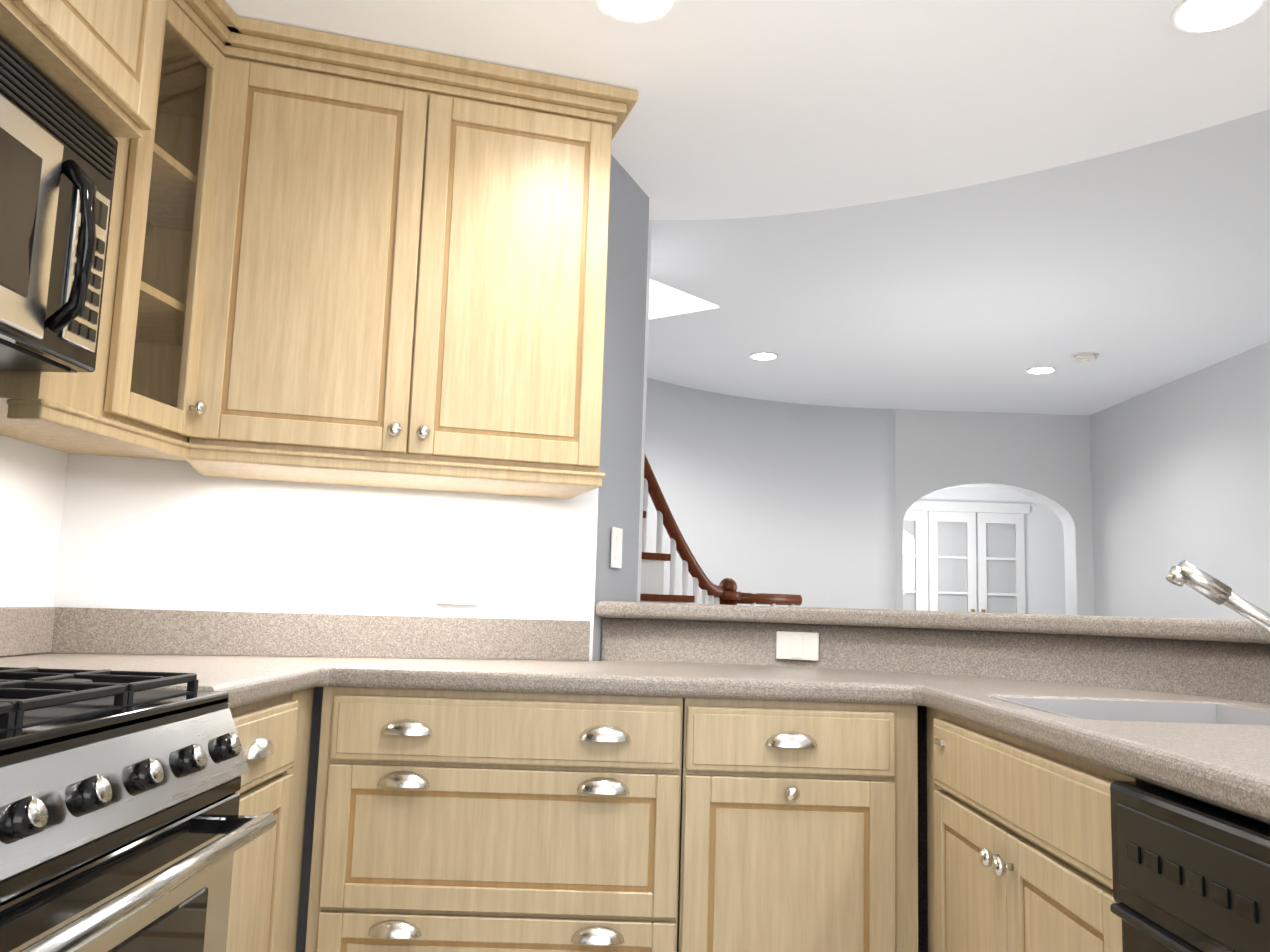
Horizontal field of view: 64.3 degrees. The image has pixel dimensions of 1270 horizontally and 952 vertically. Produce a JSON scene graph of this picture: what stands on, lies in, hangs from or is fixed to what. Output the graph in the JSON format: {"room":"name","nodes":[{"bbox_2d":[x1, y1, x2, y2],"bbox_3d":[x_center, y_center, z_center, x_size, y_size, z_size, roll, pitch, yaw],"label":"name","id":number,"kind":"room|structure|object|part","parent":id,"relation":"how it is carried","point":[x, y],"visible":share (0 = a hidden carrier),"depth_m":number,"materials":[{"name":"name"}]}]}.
{"room":"kitchen","nodes":[
{"label":"kitchen","id":0,"kind":"room"},
{"bbox_2d":[0,435,67,657],"bbox_3d":[-1.402,-0.286,-0.097,0.140,2.580,5.030,2,-7,0],"label":"wall","id":1,"kind":"structure","parent":0,"point":[32,481],"depth_m":2.24,"materials":[{"name":"white paint"}]},
{"bbox_2d":[0,607,59,656],"bbox_3d":[-1.340,0.308,1.961,0.018,0.104,0.677,2,-7,0],"label":"backsplash","id":2,"kind":"structure","parent":1,"relation":"attached to","point":[31,630],"depth_m":2.22,"materials":[{"name":"beige stone"}]},
{"bbox_2d":[0,0,179,151],"bbox_3d":[-1.063,-0.860,1.384,0.497,0.456,0.754,2,-7,0],"label":"upper cabinet","id":3,"kind":"object","parent":1,"relation":"attached to","point":[115,59],"depth_m":1.61,"materials":[{"name":"brown wood"}]},
{"bbox_2d":[0,35,117,372],"bbox_3d":[-1.074,-0.424,1.328,0.502,0.411,0.754,2,-7,0],"label":"microwave","id":4,"kind":"object","parent":3,"relation":"attached to","point":[58,151],"visible":1,"depth_m":1.52,"materials":[{"name":"black"}]},
{"bbox_2d":[53,154,650,951],"bbox_3d":[-0.728,0.160,3.241,1.520,2.580,1.740,2,-7,0],"label":"wall","id":5,"kind":"structure","parent":0,"point":[153,534],"depth_m":2.57,"materials":[{"name":"white paint"}]},
{"bbox_2d":[56,607,589,660],"bbox_3d":[-0.736,0.397,2.511,1.232,0.104,0.396,2,-7,0],"label":"backsplash","id":6,"kind":"structure","parent":5,"relation":"attached to","point":[81,630],"depth_m":2.49,"materials":[{"name":"beige stone"}]},
{"bbox_2d":[120,20,619,491],"bbox_3d":[-0.554,-0.475,2.482,0.969,0.909,0.632,2,-7,0],"label":"upper cabinet","id":7,"kind":"object","parent":5,"relation":"attached to","point":[346,260],"depth_m":2.33,"materials":[{"name":"brown wood"}]},
{"bbox_3d":[-1.109,-0.545,2.140,0.426,0.997,0.787,2,-7,0],"label":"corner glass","id":8,"kind":"part","parent":7,"relation":"part of","materials":[{"name":"brown wood"}]},
{"bbox_2d":[434,575,479,604],"bbox_3d":[-0.460,0.296,2.616,0.115,0.075,0.008,4,-8,-17],"label":"outlet","id":9,"kind":"object","parent":5,"relation":"attached to","point":[456,590],"visible":1,"depth_m":2.61,"materials":[{"name":"white plastic"}]},
{"bbox_2d":[610,527,622,568],"bbox_3d":[-0.051,0.204,2.867,0.008,0.115,0.075,-1,-8,20],"label":"light switch","id":10,"kind":"object","parent":5,"relation":"attached to","point":[616,546],"visible":0.98,"depth_m":2.86,"materials":[{"name":"white plastic"}]},
{"bbox_2d":[225,0,1269,219],"bbox_3d":[1.007,-1.341,0.487,4.890,0.290,5.900,2,-7,0],"label":"ceiling","id":11,"kind":"structure","parent":0,"point":[750,108],"depth_m":2.43,"materials":[{"name":"white paint"}]},
{"bbox_2d":[594,0,676,24],"bbox_3d":[0.000,-1.010,2.144,0.176,0.009,0.176,2,-7,0],"label":"recessed light","id":12,"kind":"object","parent":11,"relation":"in","point":[635,12],"visible":1,"depth_m":2.17,"materials":[{"name":"white glass"}]},
{"bbox_2d":[1170,0,1266,34],"bbox_3d":[1.220,-0.975,2.115,0.176,0.009,0.176,2,-7,0],"label":"recessed light","id":13,"kind":"object","parent":11,"relation":"in","point":[1194,17],"visible":1,"depth_m":2.12,"materials":[{"name":"white glass"}]},
{"bbox_2d":[645,378,894,609],"bbox_3d":[0.610,0.501,5.587,2.639,2.580,4.012,2,-7,0],"label":"wall","id":14,"kind":"structure","parent":0,"point":[767,497],"depth_m":7.36,"materials":[{"name":"white paint"}]},
{"bbox_2d":[647,109,1269,414],"bbox_3d":[2.918,-0.919,4.273,11.500,0.050,13.500,2,-7,0],"label":"ceiling","id":15,"kind":"structure","parent":0,"point":[1140,270],"depth_m":4.72,"materials":[{"name":"white paint"}]},
{"bbox_2d":[649,279,718,318],"bbox_3d":[0.142,-0.790,4.455,0.460,0.265,0.020,2,-7,0],"label":"skylight","id":16,"kind":"object","parent":15,"relation":"in","point":[665,300],"depth_m":4.44,"materials":[{"name":"white glass"}]},
{"bbox_2d":[749,352,778,359],"bbox_3d":[0.779,-0.723,6.103,0.176,0.009,0.176,2,-7,0],"label":"recessed light","id":17,"kind":"object","parent":15,"relation":"in","point":[763,356],"visible":0.96,"depth_m":6.08,"materials":[{"name":"white glass"}]},
{"bbox_2d":[1026,366,1056,373],"bbox_3d":[2.508,-0.652,6.233,0.176,0.009,0.176,2,-7,0],"label":"recessed light","id":18,"kind":"object","parent":15,"relation":"in","point":[1040,370],"visible":0.98,"depth_m":6.21,"materials":[{"name":"white glass"}]},
{"bbox_2d":[1071,352,1098,362],"bbox_3d":[2.609,-0.682,5.854,0.150,0.038,0.150,2,-7,0],"label":"smoke detector","id":19,"kind":"object","parent":15,"relation":"attached to","point":[1085,357],"visible":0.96,"depth_m":5.82,"materials":[{"name":"white plastic"}]},
{"bbox_2d":[903,487,1065,614],"bbox_3d":[2.850,1.107,9.786,4.500,2.580,0.150,2,-7,0],"label":"wall","id":20,"kind":"structure","parent":0,"point":[1044,562],"depth_m":9.73,"materials":[{"name":"white paint"}]},
{"bbox_2d":[903,500,1029,613],"bbox_3d":[2.794,1.305,9.649,2.000,2.150,0.060,2,-7,0],"label":"doors","id":21,"kind":"structure","parent":20,"relation":"in","point":[973,516],"depth_m":9.73,"materials":[{"name":"white wood"}]},
{"bbox_2d":[895,409,1094,615],"bbox_3d":[2.671,0.814,7.529,1.920,2.580,0.200,2,-7,0],"label":"wall","id":22,"kind":"structure","parent":0,"point":[1045,459],"depth_m":7.55,"materials":[{"name":"white paint"}]},
{"bbox_2d":[1090,342,1269,619],"bbox_3d":[3.529,0.190,2.421,0.250,2.580,10.100,2,-7,0],"label":"wall","id":23,"kind":"structure","parent":0,"point":[1180,469],"depth_m":6.24,"materials":[{"name":"white paint"}]},
{"bbox_3d":[2.835,1.693,3.940,11.500,0.060,13.500,2,-7,0],"label":"floor","id":24,"kind":"structure","parent":0,"visible":0},
{"bbox_2d":[0,667,275,951],"bbox_3d":[-0.951,0.587,1.200,0.794,1.205,0.754,2,-7,0],"label":"range","id":25,"kind":"object","parent":24,"relation":"on","point":[125,826],"visible":1,"depth_m":1.24,"materials":[{"name":"silver metal"}]},
{"bbox_2d":[226,687,313,951],"bbox_3d":[-1.012,0.841,1.865,0.693,0.865,0.617,2,-7,0],"label":"base cabinet","id":26,"kind":"object","parent":24,"relation":"on","point":[274,734],"visible":0.35,"depth_m":1.94,"materials":[{"name":"brown wood"}]},
{"bbox_2d":[0,655,303,708],"bbox_3d":[-1.006,0.386,1.892,0.690,0.045,0.557,2,-7,0],"label":"countertop","id":27,"kind":"structure","parent":26,"relation":"on","point":[245,682],"depth_m":1.96,"materials":[{"name":"beige stone"}]},
{"bbox_2d":[305,687,917,951],"bbox_3d":[-0.046,0.921,2.254,1.298,0.865,0.313,2,-7,0],"label":"base cabinet","id":28,"kind":"object","parent":24,"relation":"on","point":[461,821],"visible":1,"depth_m":2.16,"materials":[{"name":"brown wood"}]},
{"bbox_2d":[36,653,961,709],"bbox_3d":[-0.079,0.473,2.347,2.550,0.045,0.780,2,-7,0],"label":"countertop","id":29,"kind":"structure","parent":28,"relation":"on","point":[605,677],"depth_m":2.18,"materials":[{"name":"beige stone"}]},
{"bbox_2d":[640,455,801,606],"bbox_3d":[-0.136,0.495,4.914,1.746,2.376,1.071,7,-9,-33],"label":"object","id":30,"kind":"object","parent":24,"relation":"on","point":[724,592],"visible":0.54,"depth_m":4.63,"materials":[{"name":"brown wood"}]},
{"bbox_2d":[601,618,1269,951],"bbox_3d":[0.658,0.784,1.639,1.517,1.024,2.485,2,-7,0],"label":"wall","id":31,"kind":"structure","parent":24,"relation":"on","point":[1239,671],"depth_m":2.53,"materials":[{"name":"beige stone"}]},
{"bbox_2d":[776,631,818,660],"bbox_3d":[0.440,0.461,2.738,0.115,0.075,0.008,-1,-8,19],"label":"outlet","id":32,"kind":"object","parent":31,"relation":"attached to","point":[797,645],"visible":1,"depth_m":2.73,"materials":[{"name":"white plastic"}]},
{"bbox_2d":[596,601,1269,643],"bbox_3d":[0.975,0.286,1.886,2.154,0.045,3.086,2,-7,0],"label":"bar","id":33,"kind":"object","parent":31,"relation":"on","point":[1240,631],"visible":0.98,"depth_m":2.52,"materials":[{"name":"beige stone"}]},
{"bbox_2d":[927,783,1122,951],"bbox_3d":[0.847,0.957,1.647,0.483,0.694,0.817,2,-7,0],"label":"base cabinet","id":34,"kind":"object","parent":24,"relation":"on","point":[1019,850],"depth_m":1.63,"materials":[{"name":"brown wood"}]},
{"bbox_2d":[904,673,1269,824],"bbox_3d":[0.949,0.383,1.387,0.693,0.045,1.580,2,-7,0],"label":"countertop","id":35,"kind":"structure","parent":34,"relation":"on","point":[1225,766],"depth_m":1.39,"materials":[{"name":"beige stone"}]},
{"bbox_2d":[992,697,1269,724],"bbox_3d":[0.908,0.509,1.748,0.436,0.201,0.396,2,-7,0],"label":"sink","id":36,"kind":"object","parent":35,"relation":"in","point":[1144,711],"visible":0.06,"depth_m":1.95,"materials":[{"name":"grey"}]},
{"bbox_2d":[1166,560,1269,631],"bbox_3d":[1.091,0.281,1.779,0.280,0.261,0.076,2,-7,0],"label":"faucet","id":37,"kind":"object","parent":35,"relation":"on","point":[1198,580],"visible":1,"depth_m":1.79,"materials":[{"name":"silver metal"}]},
{"bbox_2d":[1110,781,1269,951],"bbox_3d":[0.890,0.788,0.950,0.610,0.858,0.593,2,-7,0],"label":"dishwasher","id":38,"kind":"object","parent":24,"relation":"on","point":[1189,874],"visible":1,"depth_m":1.11,"materials":[{"name":"black metal"}]}
]}

